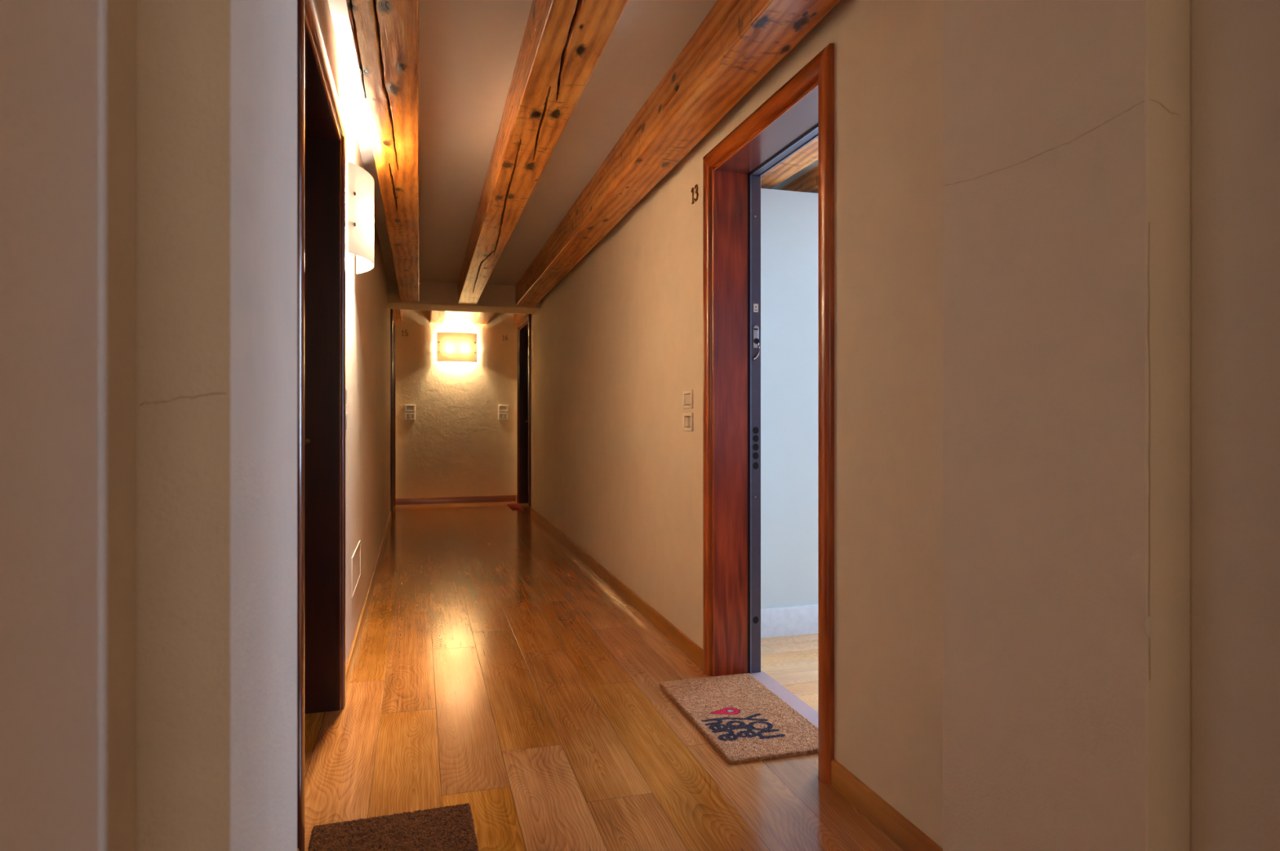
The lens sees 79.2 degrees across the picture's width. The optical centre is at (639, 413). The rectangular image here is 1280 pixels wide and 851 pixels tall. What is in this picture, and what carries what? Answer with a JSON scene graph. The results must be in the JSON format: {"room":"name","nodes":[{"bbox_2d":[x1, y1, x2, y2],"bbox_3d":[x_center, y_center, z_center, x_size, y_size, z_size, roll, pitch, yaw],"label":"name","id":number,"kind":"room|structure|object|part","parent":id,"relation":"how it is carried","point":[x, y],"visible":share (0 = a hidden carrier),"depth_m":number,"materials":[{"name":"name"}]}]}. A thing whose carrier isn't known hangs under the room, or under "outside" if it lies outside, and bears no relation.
{"room":"apartment building hallway","nodes":[
{"label":"apartment building hallway","id":0,"kind":"room"},
{"bbox_2d":[0,0,297,850],"bbox_3d":[-0.249,-0.280,-0.414,0.308,2.800,3.542,0,0,-16],"label":"wall","id":1,"kind":"structure","parent":0,"point":[148,148],"depth_m":0.83,"materials":[{"name":"paint"}]},
{"bbox_2d":[138,393,225,405],"bbox_3d":[-0.498,-0.015,0.843,0.085,0.014,0.001,0,0,-16],"label":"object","id":2,"kind":"structure","parent":1,"relation":"attached to","point":[210,393],"depth_m":0.84,"materials":[{"name":"beige paint"}]},
{"bbox_2d":[313,0,390,666],"bbox_3d":[-1.971,-0.280,5.433,0.220,2.800,8.648,0,0,-16],"label":"wall","id":3,"kind":"structure","parent":0,"point":[367,311],"depth_m":4.17,"materials":[{"name":"beige paint"}]},
{"bbox_2d":[297,0,345,850],"bbox_3d":[-1.081,0.003,2.400,0.219,2.235,1.186,0,0,-16],"label":"door frame","id":4,"kind":"structure","parent":3,"relation":"in","point":[321,126],"depth_m":2.89,"materials":[{"name":"brown wood"}]},
{"bbox_3d":[-0.834,0.003,1.900,0.019,2.235,0.088,0,0,-16],"label":"casing","id":5,"kind":"part","parent":4,"relation":"part of","materials":[{"name":"brown wood"}]},
{"bbox_3d":[-1.209,0.100,2.746,0.064,0.052,0.146,0,0,-16],"label":"handle","id":6,"kind":"part","parent":4,"relation":"part of","materials":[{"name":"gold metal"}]},
{"bbox_3d":[-0.985,-1.071,2.428,0.019,0.088,1.186,0,0,-16],"label":"casing","id":7,"kind":"part","parent":4,"relation":"part of","materials":[{"name":"brown wood"}]},
{"bbox_3d":[-1.136,0.003,2.955,0.019,2.235,0.088,0,0,-16],"label":"casing","id":8,"kind":"part","parent":4,"relation":"part of","materials":[{"name":"brown wood"}]},
{"bbox_2d":[297,511,391,850],"bbox_3d":[-1.832,1.081,5.370,0.012,0.078,8.446,0,0,-16],"label":"baseboard","id":9,"kind":"structure","parent":3,"relation":"attached to","point":[353,651],"depth_m":4.05,"materials":[{"name":"brown wood"}]},
{"bbox_2d":[345,413,346,433],"bbox_3d":[-1.177,0.040,3.085,0.012,0.084,0.120,0,0,-16],"label":"light switch","id":10,"kind":"object","parent":3,"relation":"attached to","point":[345,413],"visible":0.3,"depth_m":3.09,"materials":[{"name":"beige plastic"}]},
{"bbox_2d":[345,386,346,408],"bbox_3d":[-1.178,-0.064,3.085,0.010,0.084,0.120,0,0,-16],"label":"button","id":11,"kind":"object","parent":3,"relation":"attached to","point":[345,387],"visible":0.26,"depth_m":3.11,"materials":[{"name":"beige plastic"}]},
{"bbox_2d":[351,540,360,598],"bbox_3d":[-1.357,0.738,3.699,0.004,0.180,0.500,0,0,-16],"label":"access panel","id":12,"kind":"object","parent":3,"relation":"attached to","point":[356,558],"visible":1,"depth_m":3.70,"materials":[{"name":"beige paint"}]},
{"bbox_2d":[345,160,373,274],"bbox_3d":[-1.192,-0.817,3.305,0.105,0.362,0.490,0,0,-16],"label":"wall lamp","id":13,"kind":"object","parent":3,"relation":"attached to","point":[359,206],"visible":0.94,"depth_m":3.15,"materials":[{"name":"white glass"}]},
{"bbox_3d":[-1.236,-0.817,3.292,0.012,0.090,0.260,0,0,-16],"label":"plate","id":14,"kind":"part","parent":13,"relation":"part of","materials":[{"name":"paint"}]},
{"bbox_2d":[390,309,395,518],"bbox_3d":[-2.883,0.003,8.754,0.196,2.235,1.100,0,0,-16],"label":"door","id":15,"kind":"structure","parent":3,"relation":"in","point":[393,323],"depth_m":9.22,"materials":[{"name":"brown wood"}]},
{"bbox_3d":[-2.662,0.003,8.291,0.026,2.235,0.088,0,0,-16],"label":"casing","id":16,"kind":"part","parent":15,"relation":"part of","materials":[{"name":"brown wood"}]},
{"bbox_3d":[-2.802,-1.071,8.778,0.026,0.088,1.100,0,0,-16],"label":"casing","id":17,"kind":"part","parent":15,"relation":"part of","materials":[{"name":"brown wood"}]},
{"bbox_3d":[-2.941,0.003,9.264,0.026,2.235,0.088,0,0,-16],"label":"casing","id":18,"kind":"part","parent":15,"relation":"part of","materials":[{"name":"brown wood"}]},
{"bbox_2d":[395,309,516,498],"bbox_3d":[-2.311,-0.280,9.730,1.494,2.800,0.200,0,0,-16],"label":"wall","id":19,"kind":"structure","parent":0,"point":[457,444],"depth_m":9.63,"materials":[{"name":"paint"}]},
{"bbox_2d":[404,413,415,420],"bbox_3d":[-2.818,0.040,9.474,0.120,0.084,0.012,0,0,-16],"label":"light switch","id":20,"kind":"object","parent":19,"relation":"attached to","point":[408,416],"visible":1,"depth_m":9.47,"materials":[{"name":"beige plastic"}]},
{"bbox_2d":[404,404,415,412],"bbox_3d":[-2.818,-0.060,9.475,0.120,0.084,0.010,0,0,-16],"label":"button","id":21,"kind":"object","parent":19,"relation":"attached to","point":[408,408],"visible":1,"depth_m":9.47,"materials":[{"name":"beige plastic"}]},
{"bbox_2d":[395,495,515,505],"bbox_3d":[-2.282,1.081,9.628,1.468,0.078,0.012,0,0,-16],"label":"baseboard","id":22,"kind":"structure","parent":19,"relation":"attached to","point":[496,498],"depth_m":9.62,"materials":[{"name":"brown wood"}]},
{"bbox_2d":[436,332,476,362],"bbox_3d":[-2.267,-0.817,9.584,0.490,0.362,0.105,0,0,-16],"label":"wall lamp","id":23,"kind":"object","parent":19,"relation":"attached to","point":[451,346],"visible":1,"depth_m":9.54,"materials":[{"name":"beige glass"}]},
{"bbox_2d":[498,413,507,419],"bbox_3d":[-1.730,0.040,9.786,0.120,0.084,0.012,0,0,-16],"label":"light switch","id":24,"kind":"object","parent":19,"relation":"attached to","point":[501,415],"visible":1,"depth_m":9.78,"materials":[{"name":"beige plastic"}]},
{"bbox_2d":[498,405,507,412],"bbox_3d":[-1.730,-0.060,9.787,0.120,0.084,0.010,0,0,-16],"label":"button","id":25,"kind":"object","parent":19,"relation":"attached to","point":[501,408],"visible":1,"depth_m":9.78,"materials":[{"name":"beige plastic"}]},
{"bbox_2d":[328,0,817,285],"bbox_3d":[0.872,-1.403,4.307,5.250,0.296,12.400,0,0,-16],"label":"ceiling","id":26,"kind":"structure","parent":0,"point":[468,50],"depth_m":3.46,"materials":[{"name":"paint"}]},
{"bbox_2d":[346,0,419,302],"bbox_3d":[-1.384,-1.240,4.478,0.214,0.283,6.487,0,0,-16],"label":"joist","id":27,"kind":"object","parent":26,"relation":"attached to","point":[385,33],"visible":1,"depth_m":2.94,"materials":[{"name":"brown wood"}]},
{"bbox_2d":[392,309,402,321],"bbox_3d":[-2.751,-1.204,8.735,0.100,0.178,1.468,0,0,-16],"label":"joist","id":28,"kind":"object","parent":26,"relation":"attached to","point":[397,313],"visible":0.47,"depth_m":8.91,"materials":[{"name":"brown wood"}]},
{"bbox_2d":[429,311,445,323],"bbox_3d":[-2.318,-1.203,8.859,0.161,0.180,1.468,0,0,-16],"label":"joist","id":29,"kind":"object","parent":26,"relation":"attached to","point":[435,317],"visible":0.47,"depth_m":8.96,"materials":[{"name":"brown wood"}]},
{"bbox_2d":[474,311,495,324],"bbox_3d":[-1.804,-1.203,9.007,0.157,0.180,1.468,0,0,-16],"label":"joist","id":30,"kind":"object","parent":26,"relation":"attached to","point":[480,318],"visible":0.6,"depth_m":9.12,"materials":[{"name":"brown wood"}]},
{"bbox_2d":[513,313,528,325],"bbox_3d":[-1.384,-1.204,9.127,0.043,0.179,1.468,0,0,-16],"label":"joist","id":31,"kind":"object","parent":26,"relation":"attached to","point":[517,317],"visible":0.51,"depth_m":9.41,"materials":[{"name":"brown wood"}]},
{"bbox_2d":[457,0,628,304],"bbox_3d":[-0.837,-1.238,4.635,0.225,0.288,6.487,0,0,-16],"label":"joist","id":32,"kind":"object","parent":26,"relation":"attached to","point":[563,42],"visible":1,"depth_m":2.98,"materials":[{"name":"brown wood"}]},
{"bbox_2d":[515,0,840,306],"bbox_3d":[-0.280,-1.238,4.795,0.203,0.287,6.486,0,0,-16],"label":"joist","id":33,"kind":"object","parent":26,"relation":"attached to","point":[738,42],"visible":1,"depth_m":3.06,"materials":[{"name":"brown wood"}]},
{"bbox_2d":[760,137,817,189],"bbox_3d":[0.662,-1.201,3.519,0.278,0.106,5.998,0,0,-16],"label":"joist","id":34,"kind":"object","parent":26,"relation":"attached to","point":[806,156],"visible":0.11,"depth_m":3.60,"materials":[{"name":"brown wood"}]},
{"bbox_2d":[779,165,817,193],"bbox_3d":[1.111,-1.201,3.647,0.259,0.106,5.998,0,0,-16],"label":"joist","id":35,"kind":"object","parent":26,"relation":"attached to","point":[808,182],"visible":0.02,"depth_m":4.03,"materials":[{"name":"brown wood"}]},
{"bbox_2d":[304,501,903,850],"bbox_3d":[-0.816,1.170,3.927,2.195,0.100,12.200,0,0,-16],"label":"floor","id":36,"kind":"structure","parent":0,"point":[495,672],"depth_m":2.78,"materials":[{"name":"brown wood"}]},
{"bbox_2d":[307,803,479,850],"bbox_3d":[-0.567,1.110,1.776,0.416,0.018,0.752,0,0,-17],"label":"doormat","id":37,"kind":"object","parent":36,"relation":"on","point":[446,828],"visible":1,"depth_m":2.03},
{"bbox_2d":[506,503,524,510],"bbox_3d":[-1.487,1.113,9.222,0.139,0.013,0.556,0,0,-16],"label":"doormat","id":38,"kind":"object","parent":36,"relation":"on","point":[513,506],"visible":1,"depth_m":9.16,"materials":[{"name":"red fabric"}]},
{"bbox_2d":[659,673,817,764],"bbox_3d":[0.375,1.111,2.876,0.403,0.018,0.753,0,0,-16],"label":"doormat","id":39,"kind":"object","parent":36,"relation":"on","point":[744,720],"visible":0.98,"depth_m":2.80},
{"bbox_2d":[749,671,817,727],"bbox_3d":[0.619,1.168,2.898,0.077,0.104,0.918,0,0,-16],"label":"threshold","id":40,"kind":"object","parent":36,"relation":"on","point":[780,691],"visible":0.29,"depth_m":3.04,"materials":[{"name":"stone"}]},
{"bbox_2d":[690,184,698,204],"bbox_3d":[0.247,-0.992,3.499,0.009,0.076,0.085,0,0,-16],"label":"house number","id":41,"kind":"object","parent":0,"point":[695,185],"depth_m":3.49,"materials":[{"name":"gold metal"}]},
{"bbox_2d":[531,0,942,848],"bbox_3d":[-0.324,-0.280,5.905,0.220,2.800,8.648,0,0,-16],"label":"wall","id":42,"kind":"structure","parent":0,"point":[617,342],"depth_m":2.27,"materials":[{"name":"beige paint"}]},
{"bbox_2d":[387,280,540,314],"bbox_3d":[-1.811,-1.379,7.985,1.494,0.601,0.490,0,0,-16],"label":"beam","id":43,"kind":"structure","parent":42,"relation":"attached to","point":[433,296],"depth_m":7.81,"materials":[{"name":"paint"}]},
{"bbox_2d":[516,314,531,514],"bbox_3d":[-1.293,0.003,9.148,0.196,2.235,1.100,0,0,-16],"label":"door","id":44,"kind":"structure","parent":42,"relation":"in","point":[524,326],"depth_m":9.59,"materials":[{"name":"brown wood"}]},
{"bbox_3d":[-1.514,0.003,9.611,0.026,2.235,0.088,0,0,-16],"label":"casing","id":45,"kind":"part","parent":44,"relation":"part of","materials":[{"name":"brown wood"}]},
{"bbox_3d":[-1.374,-1.071,9.124,0.026,0.088,1.100,0,0,-16],"label":"casing","id":46,"kind":"part","parent":44,"relation":"part of","materials":[{"name":"brown wood"}]},
{"bbox_3d":[-1.235,0.003,8.638,0.026,2.235,0.088,0,0,-16],"label":"casing","id":47,"kind":"part","parent":44,"relation":"part of","materials":[{"name":"brown wood"}]},
{"bbox_2d":[683,413,693,431],"bbox_3d":[0.222,0.040,3.582,0.012,0.084,0.120,0,0,-16],"label":"light switch","id":48,"kind":"object","parent":42,"relation":"attached to","point":[687,417],"visible":1,"depth_m":3.57,"materials":[{"name":"beige plastic"}]},
{"bbox_2d":[683,390,693,408],"bbox_3d":[0.223,-0.064,3.582,0.010,0.084,0.120,0,0,-16],"label":"light switch","id":49,"kind":"object","parent":42,"relation":"attached to","point":[688,394],"visible":1,"depth_m":3.57,"materials":[{"name":"beige plastic"}]},
{"bbox_2d":[515,495,942,850],"bbox_3d":[-0.408,1.081,5.778,0.012,0.078,8.446,0,0,-16],"label":"baseboard","id":50,"kind":"structure","parent":42,"relation":"attached to","point":[891,823],"depth_m":2.27,"materials":[{"name":"brown wood"}]},
{"bbox_2d":[702,43,834,785],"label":"door frame","id":51,"kind":"structure","parent":42,"relation":"in","point":[801,112],"depth_m":3.29,"materials":[{"name":"brown wood"}]},
{"bbox_3d":[0.291,0.003,3.314,0.026,2.235,0.088,0,0,-16],"label":"casing","id":52,"kind":"part","parent":51,"relation":"part of","materials":[{"name":"brown wood"}]},
{"bbox_3d":[0.498,-0.453,3.323,0.021,0.035,0.001,0,0,-16],"label":"label plate","id":53,"kind":"part","parent":51,"relation":"part of","materials":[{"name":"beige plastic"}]},
{"bbox_3d":[0.426,-1.071,2.842,0.026,0.088,1.070,0,0,-16],"label":"casing","id":54,"kind":"part","parent":51,"relation":"part of","materials":[{"name":"brown wood"}]},
{"bbox_3d":[0.618,0.036,2.897,0.052,2.167,0.974,0,0,-16],"label":"steel frame","id":55,"kind":"part","parent":51,"relation":"part of","materials":[{"name":"grey metal"}]},
{"bbox_3d":[0.562,0.003,2.370,0.026,2.235,0.088,0,0,-16],"label":"casing","id":56,"kind":"part","parent":51,"relation":"part of","materials":[{"name":"brown wood"}]},
{"bbox_2d":[760,188,817,608],"bbox_3d":[1.856,-0.002,4.279,3.074,2.243,0.115,0,0,-16],"label":"wall","id":57,"kind":"structure","parent":0,"point":[788,219],"depth_m":3.90,"materials":[{"name":"white paint"}]},
{"bbox_2d":[760,604,817,638],"bbox_3d":[1.880,1.048,4.220,3.060,0.143,0.012,0,0,-16],"label":"baseboard","id":58,"kind":"structure","parent":57,"relation":"attached to","point":[802,620],"depth_m":3.89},
{"bbox_2d":[760,633,817,712],"bbox_3d":[1.966,1.170,3.892,3.075,0.100,6.000,0,0,-16],"label":"floor","id":59,"kind":"structure","parent":0,"point":[791,661],"depth_m":3.47,"materials":[{"name":"brown wood"}]},
{"bbox_2d":[942,0,1279,850],"bbox_3d":[1.305,-0.280,0.032,0.326,2.800,3.542,0,0,-16],"label":"wall","id":60,"kind":"structure","parent":0,"point":[1058,735],"depth_m":1.29,"materials":[{"name":"paint"}]},
{"bbox_2d":[943,101,1143,186],"bbox_3d":[0.728,-0.485,1.451,0.001,0.022,0.483,0,0,-16],"label":"crack","id":61,"kind":"object","parent":60,"relation":"attached to","point":[1142,101],"depth_m":1.39,"materials":[{"name":"beige paint"}]},
{"bbox_2d":[1143,616,1153,637],"bbox_3d":[0.799,0.336,1.214,0.016,0.033,0.004,0,0,-16],"label":"trim","id":62,"kind":"structure","parent":60,"relation":"attached to","point":[1148,625],"depth_m":1.21,"materials":[{"name":"beige paint"}]},
{"bbox_2d":[1148,223,1150,680],"bbox_3d":[0.800,0.060,1.215,0.005,0.720,0.001,0,0,-16],"label":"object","id":63,"kind":"structure","parent":60,"relation":"attached to","point":[1148,224],"depth_m":1.22,"materials":[{"name":"beige paint"}]}
]}

